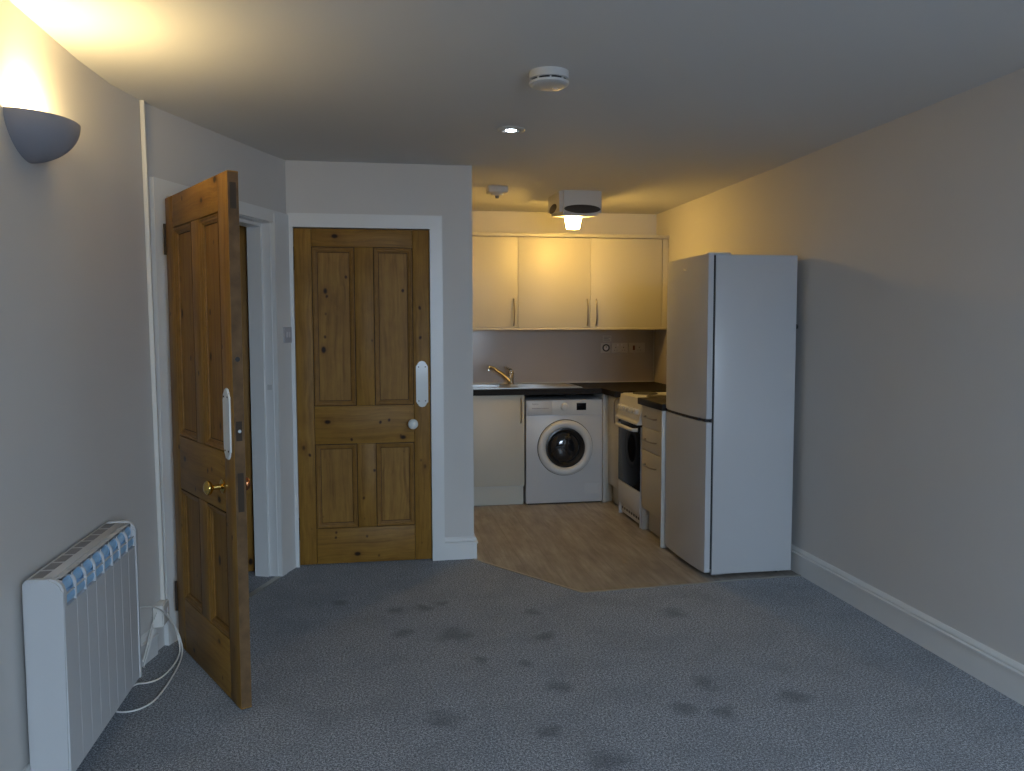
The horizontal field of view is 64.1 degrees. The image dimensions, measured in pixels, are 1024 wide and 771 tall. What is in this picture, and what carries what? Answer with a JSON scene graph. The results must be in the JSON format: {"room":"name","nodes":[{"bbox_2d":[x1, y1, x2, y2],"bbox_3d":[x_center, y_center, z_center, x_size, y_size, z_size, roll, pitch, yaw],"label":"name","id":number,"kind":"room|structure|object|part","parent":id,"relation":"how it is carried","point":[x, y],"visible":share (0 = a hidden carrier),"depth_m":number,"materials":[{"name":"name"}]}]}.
{"room":"studio apartment","nodes":[
{"label":"studio apartment","id":0,"kind":"room"},
{"bbox_2d":[0,0,163,770],"bbox_3d":[-1.233,0.137,0.928,0.265,2.371,5.210,-1,4,-9],"label":"wall","id":1,"kind":"structure","parent":0,"point":[77,457],"depth_m":2.71,"materials":[{"name":"paint"}]},
{"bbox_2d":[3,107,80,163],"bbox_3d":[-1.380,-0.730,2.460,0.140,0.123,0.324,-1,4,-9],"label":"wall light","id":2,"kind":"object","parent":1,"relation":"attached to","point":[38,136],"visible":1,"depth_m":2.37,"materials":[{"name":"white ceramic"}]},
{"bbox_2d":[22,627,158,770],"bbox_3d":[-1.162,1.264,0.964,0.077,0.118,5.100,-1,4,-9],"label":"baseboard","id":3,"kind":"structure","parent":1,"relation":"attached to","point":[153,651],"depth_m":3.41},
{"bbox_2d":[22,520,182,770],"bbox_3d":[-1.403,0.846,2.923,0.191,0.668,1.163,-1,4,-7],"label":"radiator","id":4,"kind":"object","parent":1,"relation":"attached to","point":[81,610],"visible":1,"depth_m":2.51,"materials":[{"name":"white metal"}]},
{"bbox_2d":[62,575,74,602],"bbox_3d":[-1.319,0.604,2.404,0.037,0.072,0.077,-1,4,-9],"label":"vent","id":5,"kind":"object","parent":4,"relation":"attached to","point":[67,580],"depth_m":2.42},
{"bbox_2d":[70,567,84,593],"bbox_3d":[-1.333,0.598,2.488,0.037,0.072,0.077,-1,4,-9],"label":"vent","id":6,"kind":"object","parent":4,"relation":"attached to","point":[77,582],"depth_m":2.49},
{"bbox_2d":[79,559,94,584],"bbox_3d":[-1.346,0.592,2.572,0.037,0.072,0.077,-1,4,-9],"label":"vent","id":7,"kind":"object","parent":4,"relation":"attached to","point":[86,573],"depth_m":2.57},
{"bbox_2d":[89,552,102,576],"bbox_3d":[-1.360,0.586,2.656,0.037,0.072,0.077,-1,4,-9],"label":"vent","id":8,"kind":"object","parent":4,"relation":"attached to","point":[96,565],"depth_m":2.65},
{"bbox_2d":[98,545,111,568],"bbox_3d":[-1.374,0.580,2.740,0.037,0.072,0.077,-1,4,-9],"label":"vent","id":9,"kind":"object","parent":4,"relation":"attached to","point":[105,558],"depth_m":2.74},
{"bbox_2d":[106,539,118,561],"bbox_3d":[-1.388,0.574,2.825,0.037,0.072,0.077,-1,4,-9],"label":"vent","id":10,"kind":"object","parent":4,"relation":"attached to","point":[111,545],"depth_m":2.82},
{"bbox_2d":[115,533,126,554],"bbox_3d":[-1.402,0.568,2.909,0.037,0.072,0.077,-1,4,-9],"label":"vent","id":11,"kind":"object","parent":4,"relation":"attached to","point":[120,544],"depth_m":2.91,"materials":[{"name":"white metal"}]},
{"bbox_2d":[122,527,133,547],"bbox_3d":[-1.416,0.562,2.993,0.037,0.072,0.077,-1,4,-9],"label":"vent","id":12,"kind":"object","parent":4,"relation":"attached to","point":[127,532],"depth_m":2.99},
{"bbox_3d":[-1.420,1.000,3.224,0.152,0.318,0.586,-1,4,-9],"label":"power cord","id":13,"kind":"part","parent":4,"relation":"part of","materials":[{"name":"white plastic"}]},
{"bbox_2d":[143,612,156,667],"bbox_3d":[-1.492,1.049,3.376,0.013,0.168,0.183,-1,4,-6],"label":"loose wire","id":14,"kind":"object","parent":1,"relation":"attached to","point":[151,636],"visible":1,"depth_m":3.35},
{"bbox_2d":[139,100,165,599],"bbox_3d":[-1.516,-0.123,3.453,0.026,2.106,0.055,-1,4,-9],"label":"cable trunking","id":15,"kind":"object","parent":1,"relation":"attached to","point":[142,102],"visible":1,"depth_m":3.44,"materials":[{"name":"white plastic"}]},
{"bbox_2d":[153,599,168,627],"bbox_3d":[-1.504,0.977,3.513,0.047,0.093,0.100,-1,4,-9],"label":"box","id":16,"kind":"object","parent":1,"relation":"attached to","point":[161,619],"visible":0.81,"depth_m":3.47,"materials":[{"name":"white plastic"}]},
{"bbox_3d":[-1.487,0.976,3.516,0.005,0.087,0.094,-1,4,-9],"label":"plate","id":17,"kind":"part","parent":16,"relation":"part of","materials":[{"name":"white plastic"}]},
{"bbox_2d":[163,170,251,709],"bbox_3d":[-1.212,0.193,3.214,0.170,1.924,0.800,-3,5,-37],"label":"door","id":18,"kind":"structure","parent":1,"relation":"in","point":[201,232],"depth_m":3.12,"materials":[{"name":"brown wood"}]},
{"bbox_3d":[-1.317,-0.214,3.312,0.016,0.866,0.252,-3,5,-37],"label":"moulding","id":19,"kind":"part","parent":18,"relation":"part of","materials":[{"name":"brown wood"}]},
{"bbox_3d":[-1.308,-0.214,3.319,0.007,0.864,0.250,-3,5,-37],"label":"panel","id":20,"kind":"part","parent":18,"relation":"part of","materials":[{"name":"brown wood"}]},
{"bbox_3d":[-1.315,0.679,3.376,0.016,0.480,0.252,-3,5,-37],"label":"moulding","id":21,"kind":"part","parent":18,"relation":"part of","materials":[{"name":"brown wood"}]},
{"bbox_3d":[-1.306,0.678,3.383,0.007,0.478,0.250,-3,5,-37],"label":"panel","id":22,"kind":"part","parent":18,"relation":"part of","materials":[{"name":"brown wood"}]},
{"bbox_3d":[-1.210,-0.702,3.154,0.039,0.130,0.577,-3,5,-37],"label":"rail","id":23,"kind":"part","parent":18,"relation":"part of","materials":[{"name":"brown wood"}]},
{"bbox_3d":[-1.207,0.337,3.228,0.039,0.222,0.577,-3,5,-37],"label":"rail","id":24,"kind":"part","parent":18,"relation":"part of","materials":[{"name":"brown wood"}]},
{"bbox_3d":[-1.206,1.039,3.278,0.039,0.226,0.577,-3,5,-37],"label":"rail","id":25,"kind":"part","parent":18,"relation":"part of","materials":[{"name":"brown wood"}]},
{"bbox_3d":[-1.111,-0.195,3.044,0.016,0.866,0.230,-3,5,-37],"label":"moulding","id":26,"kind":"part","parent":18,"relation":"part of","materials":[{"name":"brown wood"}]},
{"bbox_3d":[-1.090,0.372,2.986,0.071,0.054,0.054,-3,5,-37],"label":"knob","id":27,"kind":"part","parent":18,"relation":"part of","materials":[{"name":"gold metal"}]},
{"bbox_3d":[-1.102,-0.196,3.050,0.007,0.864,0.228,-3,5,-37],"label":"panel","id":28,"kind":"part","parent":18,"relation":"part of","materials":[{"name":"brown wood"}]},
{"bbox_3d":[-1.109,0.697,3.107,0.016,0.480,0.230,-3,5,-37],"label":"moulding","id":29,"kind":"part","parent":18,"relation":"part of","materials":[{"name":"brown wood"}]},
{"bbox_3d":[-1.100,0.697,3.114,0.007,0.478,0.228,-3,5,-37],"label":"panel","id":30,"kind":"part","parent":18,"relation":"part of","materials":[{"name":"brown wood"}]},
{"bbox_3d":[-1.021,0.138,2.930,0.006,0.260,0.068,-3,5,-37],"label":"finger plate","id":31,"kind":"part","parent":18,"relation":"part of","materials":[{"name":"white ceramic"}]},
{"bbox_3d":[-0.967,0.162,2.899,0.022,0.070,0.002,-3,5,-37],"label":"latch plate","id":32,"kind":"part","parent":18,"relation":"part of","materials":[{"name":"silver metal"}]},
{"bbox_3d":[-1.007,0.367,3.049,0.060,0.052,0.052,-3,5,-37],"label":"knob","id":33,"kind":"part","parent":18,"relation":"part of","materials":[{"name":"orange metal"}]},
{"bbox_2d":[146,104,285,645],"bbox_3d":[-1.451,-0.087,4.094,0.110,2.371,1.207,1,4,12],"label":"wall","id":34,"kind":"structure","parent":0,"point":[181,151],"depth_m":3.84,"materials":[{"name":"paint"}]},
{"bbox_2d":[285,160,473,540],"bbox_3d":[-0.988,-0.205,5.737,1.201,2.371,2.017,-1,4,-9],"label":"wall","id":35,"kind":"structure","parent":0,"point":[445,191],"depth_m":4.77,"materials":[{"name":"paint"}]},
{"bbox_2d":[149,177,295,645],"bbox_3d":[-1.448,0.088,4.102,0.156,2.020,1.191,1,4,12],"label":"door frame","id":36,"kind":"structure","parent":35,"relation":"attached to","point":[160,189],"depth_m":4.48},
{"bbox_2d":[239,225,254,570],"bbox_3d":[-1.849,0.085,4.506,0.775,1.959,0.100,-1,4,-9],"label":"door","id":37,"kind":"structure","parent":35,"relation":"in","point":[243,233],"depth_m":4.58,"materials":[{"name":"brown wood"}]},
{"bbox_2d":[283,327,291,342],"bbox_3d":[-1.258,-0.284,4.591,0.013,0.088,0.086,1,4,12],"label":"light switch","id":38,"kind":"object","parent":35,"relation":"attached to","point":[287,331],"visible":1,"depth_m":4.58,"materials":[{"name":"white plastic"}]},
{"bbox_2d":[293,228,431,564],"bbox_3d":[-0.861,0.073,4.745,0.776,1.943,0.103,-1,4,-9],"label":"door","id":39,"kind":"structure","parent":35,"relation":"in","point":[362,313],"depth_m":4.76,"materials":[{"name":"brown wood"}]},
{"bbox_3d":[-1.026,-0.338,4.721,0.239,0.913,0.007,-1,4,-9],"label":"panel","id":40,"kind":"part","parent":39,"relation":"part of","materials":[{"name":"brown wood"}]},
{"bbox_3d":[-1.024,-0.337,4.710,0.241,0.915,0.016,-1,4,-9],"label":"moulding","id":41,"kind":"part","parent":39,"relation":"part of","materials":[{"name":"brown wood"}]},
{"bbox_3d":[-1.023,0.586,4.787,0.239,0.495,0.007,-1,4,-9],"label":"panel","id":42,"kind":"part","parent":39,"relation":"part of","materials":[{"name":"brown wood"}]},
{"bbox_3d":[-1.021,0.587,4.776,0.241,0.497,0.016,-1,4,-9],"label":"moulding","id":43,"kind":"part","parent":39,"relation":"part of","materials":[{"name":"brown wood"}]},
{"bbox_3d":[-0.864,-0.847,4.712,0.569,0.102,0.039,-1,4,-9],"label":"rail","id":44,"kind":"part","parent":39,"relation":"part of","materials":[{"name":"brown wood"}]},
{"bbox_3d":[-0.861,0.226,4.788,0.569,0.220,0.039,-1,4,-9],"label":"rail","id":45,"kind":"part","parent":39,"relation":"part of","materials":[{"name":"brown wood"}]},
{"bbox_3d":[-0.859,0.936,4.839,0.569,0.209,0.039,-1,4,-9],"label":"rail","id":46,"kind":"part","parent":39,"relation":"part of","materials":[{"name":"brown wood"}]},
{"bbox_3d":[-0.692,-0.342,4.776,0.224,0.913,0.007,-1,4,-9],"label":"panel","id":47,"kind":"part","parent":39,"relation":"part of","materials":[{"name":"brown wood"}]},
{"bbox_3d":[-0.690,-0.342,4.765,0.226,0.915,0.016,-1,4,-9],"label":"moulding","id":48,"kind":"part","parent":39,"relation":"part of","materials":[{"name":"brown wood"}]},
{"bbox_3d":[-0.689,0.581,4.842,0.224,0.495,0.007,-1,4,-9],"label":"panel","id":49,"kind":"part","parent":39,"relation":"part of","materials":[{"name":"brown wood"}]},
{"bbox_3d":[-0.687,0.582,4.831,0.226,0.497,0.016,-1,4,-9],"label":"moulding","id":50,"kind":"part","parent":39,"relation":"part of","materials":[{"name":"brown wood"}]},
{"bbox_3d":[-0.579,0.225,4.782,0.060,0.060,0.063,-1,4,-9],"label":"knob","id":51,"kind":"part","parent":39,"relation":"part of","materials":[{"name":"white ceramic"}]},
{"bbox_3d":[-0.528,-0.008,4.803,0.070,0.272,0.006,-1,4,-9],"label":"finger plate","id":52,"kind":"part","parent":39,"relation":"part of","materials":[{"name":"white ceramic"}]},
{"bbox_2d":[287,213,444,567],"bbox_3d":[-0.833,0.036,4.745,0.870,2.030,0.020,-1,4,-9],"label":"trim","id":53,"kind":"structure","parent":35,"relation":"attached to","point":[316,220],"depth_m":4.75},
{"bbox_2d":[429,301,431,518],"bbox_3d":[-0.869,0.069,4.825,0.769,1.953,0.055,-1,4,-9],"label":"hinge","id":54,"kind":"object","parent":35,"relation":"attached to","point":[429,301],"depth_m":4.87,"materials":[{"name":"silver metal"}]},
{"bbox_2d":[445,534,477,559],"bbox_3d":[-0.344,0.957,5.144,0.200,0.133,0.522,-1,4,-9],"label":"baseboard","id":55,"kind":"structure","parent":35,"relation":"attached to","point":[456,548],"depth_m":4.89,"materials":[{"name":"white wood"}]},
{"bbox_2d":[9,0,1023,213],"bbox_3d":[-0.238,-1.195,2.569,4.800,0.150,8.700,-1,4,-9],"label":"ceiling","id":56,"kind":"structure","parent":0,"point":[665,105],"depth_m":3.00,"materials":[{"name":"paint"}]},
{"bbox_2d":[486,185,507,198],"bbox_3d":[-0.101,-1.307,5.540,0.140,0.080,0.120,-1,4,-9],"label":"detector","id":57,"kind":"object","parent":56,"relation":"attached to","point":[492,190],"visible":1,"depth_m":5.49,"materials":[{"name":"white plastic"}]},
{"bbox_2d":[497,126,524,133],"bbox_3d":[-0.005,-1.210,3.876,0.134,0.006,0.134,-1,4,-9],"label":"recessed light","id":58,"kind":"object","parent":56,"relation":"in","point":[506,129],"visible":1,"depth_m":3.87,"materials":[{"name":"white plastic"}]},
{"bbox_2d":[529,66,568,90],"bbox_3d":[0.136,-1.126,3.012,0.147,0.052,0.147,-1,4,-9],"label":"smoke detector","id":59,"kind":"object","parent":56,"relation":"attached to","point":[545,78],"visible":1,"depth_m":2.96,"materials":[{"name":"white plastic"}]},
{"bbox_2d":[548,190,601,229],"bbox_3d":[0.447,-1.260,5.912,0.310,0.242,0.435,-1,4,-9],"label":"ceiling spotlight","id":60,"kind":"object","parent":56,"relation":"attached to","point":[574,205],"visible":1,"depth_m":5.71,"materials":[{"name":"white plastic"}]},
{"bbox_3d":[0.446,-1.185,5.985,0.122,0.084,0.122,-1,4,-9],"label":"lamp shade","id":61,"kind":"part","parent":60,"relation":"part of","materials":[{"name":"white glass"}]},
{"bbox_2d":[76,558,1023,770],"bbox_3d":[-0.232,1.224,2.741,4.800,0.060,8.700,-1,4,-9],"label":"floor","id":62,"kind":"structure","parent":0,"point":[417,664],"depth_m":3.13,"materials":[{"name":"grey carpet"}]},
{"bbox_2d":[249,576,280,597],"bbox_3d":[-1.383,1.097,4.109,0.032,0.005,0.900,1,4,11],"label":"trim","id":63,"kind":"structure","parent":62,"relation":"on","point":[275,578],"depth_m":4.38,"materials":[{"name":"grey metal"}]},
{"bbox_2d":[472,558,800,592],"bbox_3d":[0.642,1.066,4.483,1.880,0.004,0.518,1,4,10],"label":"trim","id":64,"kind":"structure","parent":62,"relation":"on","point":[473,558],"depth_m":4.44,"materials":[{"name":"grey metal"}]},
{"bbox_2d":[472,211,656,383],"bbox_3d":[-0.936,-0.283,6.826,4.780,2.371,0.120,-1,4,-9],"label":"wall","id":65,"kind":"structure","parent":0,"point":[482,221],"depth_m":6.91,"materials":[{"name":"paint"}]},
{"bbox_2d":[472,236,517,327],"bbox_3d":[-0.254,-0.833,6.648,0.559,0.721,0.374,-1,4,-9],"label":"upper cabinet","id":66,"kind":"object","parent":65,"relation":"attached to","point":[494,259],"visible":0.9,"depth_m":6.51,"materials":[{"name":"white laminate"}]},
{"bbox_3d":[0.018,-0.586,6.540,0.010,0.220,0.038,-1,4,-9],"label":"handle","id":67,"kind":"part","parent":66,"relation":"part of","materials":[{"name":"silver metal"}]},
{"bbox_2d":[473,327,666,329],"bbox_3d":[0.392,-0.461,6.633,1.817,0.019,0.028,-1,4,-9],"label":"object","id":68,"kind":"object","parent":66,"relation":"attached to","point":[546,328],"visible":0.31,"depth_m":6.65,"materials":[{"name":"beige laminate"}]},
{"bbox_2d":[473,330,666,383],"bbox_3d":[0.382,-0.230,6.743,1.825,0.453,0.479,-1,4,-9],"label":"backsplash","id":69,"kind":"structure","parent":65,"relation":"attached to","point":[534,356],"depth_m":6.98,"materials":[{"name":"grey laminate"}]},
{"bbox_2d":[601,343,610,352],"bbox_3d":[0.808,-0.323,7.031,0.086,0.086,0.022,-1,4,-9],"label":"switch","id":70,"kind":"object","parent":69,"relation":"attached to","point":[605,347],"visible":1,"depth_m":7.03,"materials":[{"name":"white plastic"}]},
{"bbox_2d":[611,343,627,352],"bbox_3d":[0.929,-0.325,7.056,0.146,0.086,0.013,-1,4,-9],"label":"double socket","id":71,"kind":"object","parent":69,"relation":"attached to","point":[615,347],"visible":1,"depth_m":7.05,"materials":[{"name":"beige plastic"}]},
{"bbox_2d":[628,343,644,352],"bbox_3d":[1.080,-0.327,7.080,0.146,0.086,0.014,-1,4,-9],"label":"switch","id":72,"kind":"object","parent":69,"relation":"attached to","point":[632,347],"visible":1,"depth_m":7.08,"materials":[{"name":"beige plastic"}]},
{"bbox_3d":[1.275,-0.243,6.885,0.007,0.452,0.470,-1,4,-8],"label":"panel","id":73,"kind":"part","parent":69,"relation":"part of","materials":[{"name":"beige paint"}]},
{"bbox_2d":[518,237,668,326],"bbox_3d":[0.645,-0.845,6.796,1.260,0.721,0.374,-1,4,-9],"label":"upper cabinet","id":74,"kind":"object","parent":65,"relation":"attached to","point":[563,282],"visible":0.99,"depth_m":6.64,"materials":[{"name":"white laminate"}]},
{"bbox_3d":[0.342,-0.831,6.602,0.596,0.716,0.018,-1,4,-9],"label":"door","id":75,"kind":"part","parent":74,"relation":"part of","materials":[{"name":"beige laminate"}]},
{"bbox_2d":[472,232,668,238],"bbox_3d":[0.366,-1.218,6.735,1.820,0.028,0.350,-1,4,-9],"label":"board","id":76,"kind":"object","parent":74,"relation":"on","point":[486,234],"visible":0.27,"depth_m":6.58,"materials":[{"name":"beige laminate"}]},
{"bbox_3d":[0.615,-0.595,6.638,0.010,0.220,0.038,-1,4,-9],"label":"handle","id":77,"kind":"part","parent":74,"relation":"part of","materials":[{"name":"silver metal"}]},
{"bbox_3d":[0.688,-0.596,6.650,0.010,0.220,0.038,-1,4,-9],"label":"handle","id":78,"kind":"part","parent":74,"relation":"part of","materials":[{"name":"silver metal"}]},
{"bbox_3d":[0.936,-0.839,6.700,0.604,0.716,0.018,-1,4,-9],"label":"door","id":79,"kind":"part","parent":74,"relation":"part of","materials":[{"name":"beige laminate"}]},
{"bbox_3d":[1.264,-0.844,6.756,0.052,0.721,0.018,-1,4,-9],"label":"filler panel","id":80,"kind":"part","parent":74,"relation":"part of","materials":[{"name":"beige laminate"}]},
{"bbox_2d":[474,500,798,591],"bbox_3d":[0.629,1.004,5.803,2.100,0.060,2.924,-1,4,-9],"label":"floor","id":81,"kind":"structure","parent":0,"point":[583,546],"depth_m":5.13,"materials":[{"name":"brown wood-effect vinyl"}]},
{"bbox_2d":[473,395,523,505],"bbox_3d":[-0.224,0.487,6.579,0.557,0.864,0.645,-1,4,-9],"label":"base cabinet","id":82,"kind":"object","parent":81,"relation":"on","point":[498,420],"visible":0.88,"depth_m":6.31,"materials":[{"name":"white laminate"}]},
{"bbox_2d":[523,394,601,503],"bbox_3d":[0.368,0.502,6.659,0.612,0.822,0.583,-1,4,-9],"label":"washing machine","id":83,"kind":"object","parent":81,"relation":"on","point":[563,432],"visible":1,"depth_m":6.39,"materials":[{"name":"white metal"}]},
{"bbox_3d":[0.215,0.174,6.343,0.198,0.113,0.004,-1,4,-9],"label":"detergent drawer","id":84,"kind":"part","parent":83,"relation":"part of","materials":[{"name":"white plastic"}]},
{"bbox_3d":[0.410,0.171,6.379,0.606,0.118,0.006,-1,4,-9],"label":"control panel","id":85,"kind":"part","parent":83,"relation":"part of","materials":[{"name":"white plastic"}]},
{"bbox_3d":[0.411,0.169,6.363,0.068,0.068,0.026,-1,4,-9],"label":"programme knob","id":86,"kind":"part","parent":83,"relation":"part of","materials":[{"name":"white plastic"}]},
{"bbox_3d":[0.418,0.486,6.386,0.252,0.252,0.030,-1,4,-9],"label":"glass","id":87,"kind":"part","parent":83,"relation":"part of","materials":[{"name":"black glass"}]},
{"bbox_3d":[0.418,0.486,6.387,0.434,0.434,0.033,-1,4,-9],"label":"door","id":88,"kind":"part","parent":83,"relation":"part of","materials":[{"name":"white plastic"}]},
{"bbox_3d":[0.410,0.919,6.449,0.580,0.016,0.008,-1,4,-9],"label":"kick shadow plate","id":89,"kind":"part","parent":83,"relation":"part of","materials":[{"name":"black plastic"}]},
{"bbox_2d":[588,394,619,504],"bbox_3d":[1.000,0.480,6.637,0.622,0.864,0.930,-1,4,-9],"label":"base cabinet","id":90,"kind":"object","parent":81,"relation":"on","point":[610,431],"visible":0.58,"depth_m":6.42,"materials":[{"name":"white laminate"}]},
{"bbox_2d":[473,382,665,396],"bbox_3d":[0.421,0.036,6.512,1.821,0.043,0.965,-1,4,-9],"label":"countertop","id":91,"kind":"structure","parent":90,"relation":"on","point":[614,389],"depth_m":6.35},
{"bbox_2d":[487,366,513,383],"bbox_3d":[-0.082,-0.086,6.729,0.264,0.162,0.074,-3,5,-39],"label":"mixer tap","id":92,"kind":"object","parent":91,"relation":"on","point":[510,378],"visible":0.98,"depth_m":6.77,"materials":[{"name":"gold metal"}]},
{"bbox_2d":[473,383,581,388],"bbox_3d":[0.025,0.079,6.622,1.000,0.158,0.475,-1,4,-9],"label":"sink","id":93,"kind":"object","parent":91,"relation":"in","point":[540,385],"visible":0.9,"depth_m":6.62,"materials":[{"name":"metal"}]},
{"bbox_3d":[-0.244,0.083,6.591,0.332,0.154,0.312,-1,4,-9],"label":"bowl","id":94,"kind":"part","parent":93,"relation":"part of","materials":[{"name":"metal"}]},
{"bbox_3d":[0.681,0.474,6.736,0.024,0.864,0.590,-1,4,-9],"label":"panel","id":95,"kind":"part","parent":90,"relation":"part of","materials":[{"name":"white laminate"}]},
{"bbox_3d":[0.758,0.419,6.458,0.040,0.714,0.018,-1,4,-9],"label":"corner post","id":96,"kind":"part","parent":90,"relation":"part of","materials":[{"name":"beige laminate"}]},
{"bbox_3d":[0.793,0.428,6.291,0.018,0.706,0.321,-1,4,-9],"label":"door","id":97,"kind":"part","parent":90,"relation":"part of","materials":[{"name":"beige laminate"}]},
{"bbox_3d":[0.783,0.197,6.169,0.037,0.209,0.010,-1,4,-9],"label":"handle","id":98,"kind":"part","parent":90,"relation":"part of","materials":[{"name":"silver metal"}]},
{"bbox_2d":[615,392,665,527],"bbox_3d":[1.095,0.511,5.895,0.626,0.907,0.514,-1,4,-9],"label":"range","id":99,"kind":"object","parent":81,"relation":"on","point":[629,414],"visible":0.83,"depth_m":5.82,"materials":[{"name":"white metal"}]},
{"bbox_3d":[0.811,0.294,5.832,0.051,0.026,0.435,-1,4,-9],"label":"handle","id":100,"kind":"part","parent":99,"relation":"part of","materials":[{"name":"white plastic"}]},
{"bbox_3d":[0.841,0.163,5.828,0.065,0.181,0.510,-1,4,-9],"label":"control panel","id":101,"kind":"part","parent":99,"relation":"part of","materials":[{"name":"white plastic"}]},
{"bbox_3d":[0.848,0.797,5.874,0.024,0.158,0.502,-1,4,-9],"label":"drawer","id":102,"kind":"part","parent":99,"relation":"part of","materials":[{"name":"white metal"}]},
{"bbox_3d":[0.846,0.486,5.852,0.026,0.457,0.502,-1,4,-9],"label":"oven door","id":103,"kind":"part","parent":99,"relation":"part of","materials":[{"name":"black glass"}]},
{"bbox_3d":[0.857,0.914,5.884,0.010,0.068,0.470,-1,4,-9],"label":"kick plate","id":104,"kind":"part","parent":99,"relation":"part of","materials":[{"name":"white plastic"}]},
{"bbox_3d":[0.854,0.183,5.633,0.034,0.048,0.048,-1,4,-9],"label":"knob","id":105,"kind":"part","parent":99,"relation":"part of","materials":[{"name":"white plastic"}]},
{"bbox_2d":[625,392,665,396],"bbox_3d":[1.135,0.075,5.871,0.543,0.017,0.514,-1,4,-9],"label":"cooktop","id":106,"kind":"object","parent":99,"relation":"in","point":[635,394],"depth_m":5.90,"materials":[{"name":"metal"}]},
{"bbox_2d":[641,405,667,547],"bbox_3d":[1.187,0.568,5.393,0.600,0.864,0.487,-1,4,-9],"label":"base cabinet","id":107,"kind":"object","parent":81,"relation":"on","point":[653,420],"visible":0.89,"depth_m":5.36,"materials":[{"name":"white laminate"}]},
{"bbox_3d":[0.933,0.647,5.367,0.018,0.399,0.464,-1,4,-9],"label":"drawer","id":108,"kind":"part","parent":107,"relation":"part of","materials":[{"name":"beige laminate"}]},
{"bbox_3d":[0.932,0.368,5.348,0.018,0.152,0.464,-1,4,-9],"label":"drawer","id":109,"kind":"part","parent":107,"relation":"part of","materials":[{"name":"beige laminate"}]},
{"bbox_3d":[0.932,0.215,5.337,0.018,0.147,0.464,-1,4,-9],"label":"drawer","id":110,"kind":"part","parent":107,"relation":"part of","materials":[{"name":"beige laminate"}]},
{"bbox_2d":[638,397,667,410],"bbox_3d":[1.188,0.116,5.361,0.600,0.043,0.487,-1,4,-9],"label":"countertop","id":111,"kind":"structure","parent":107,"relation":"on","point":[659,403],"depth_m":5.32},
{"bbox_3d":[1.226,0.584,5.164,0.598,0.864,0.020,-1,4,-9],"label":"panel","id":112,"kind":"part","parent":107,"relation":"part of","materials":[{"name":"white laminate"}]},
{"bbox_2d":[665,252,797,574],"bbox_3d":[1.265,0.148,4.806,0.553,1.786,0.617,-1,4,-9],"label":"refrigerator","id":113,"kind":"object","parent":81,"relation":"on","point":[732,326],"visible":1,"depth_m":4.52,"materials":[{"name":"white metal"}]},
{"bbox_3d":[1.018,0.598,4.797,0.048,0.836,0.617,-1,4,-9],"label":"freezer door","id":114,"kind":"part","parent":113,"relation":"part of","materials":[{"name":"white metal"}]},
{"bbox_3d":[1.015,-0.284,4.734,0.048,0.896,0.617,-1,4,-9],"label":"fridge door","id":115,"kind":"part","parent":113,"relation":"part of","materials":[{"name":"white metal"}]},
{"bbox_2d":[656,68,1023,664],"bbox_3d":[1.989,-0.021,3.036,0.248,2.371,8.330,-1,4,-9],"label":"wall","id":116,"kind":"structure","parent":0,"point":[906,233],"depth_m":3.60,"materials":[{"name":"paint"}]},
{"bbox_2d":[791,544,1023,705],"bbox_3d":[2.043,1.171,1.997,0.031,0.141,6.101,-1,4,-9],"label":"baseboard","id":117,"kind":"structure","parent":116,"relation":"attached to","point":[1000,672],"depth_m":3.56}
]}

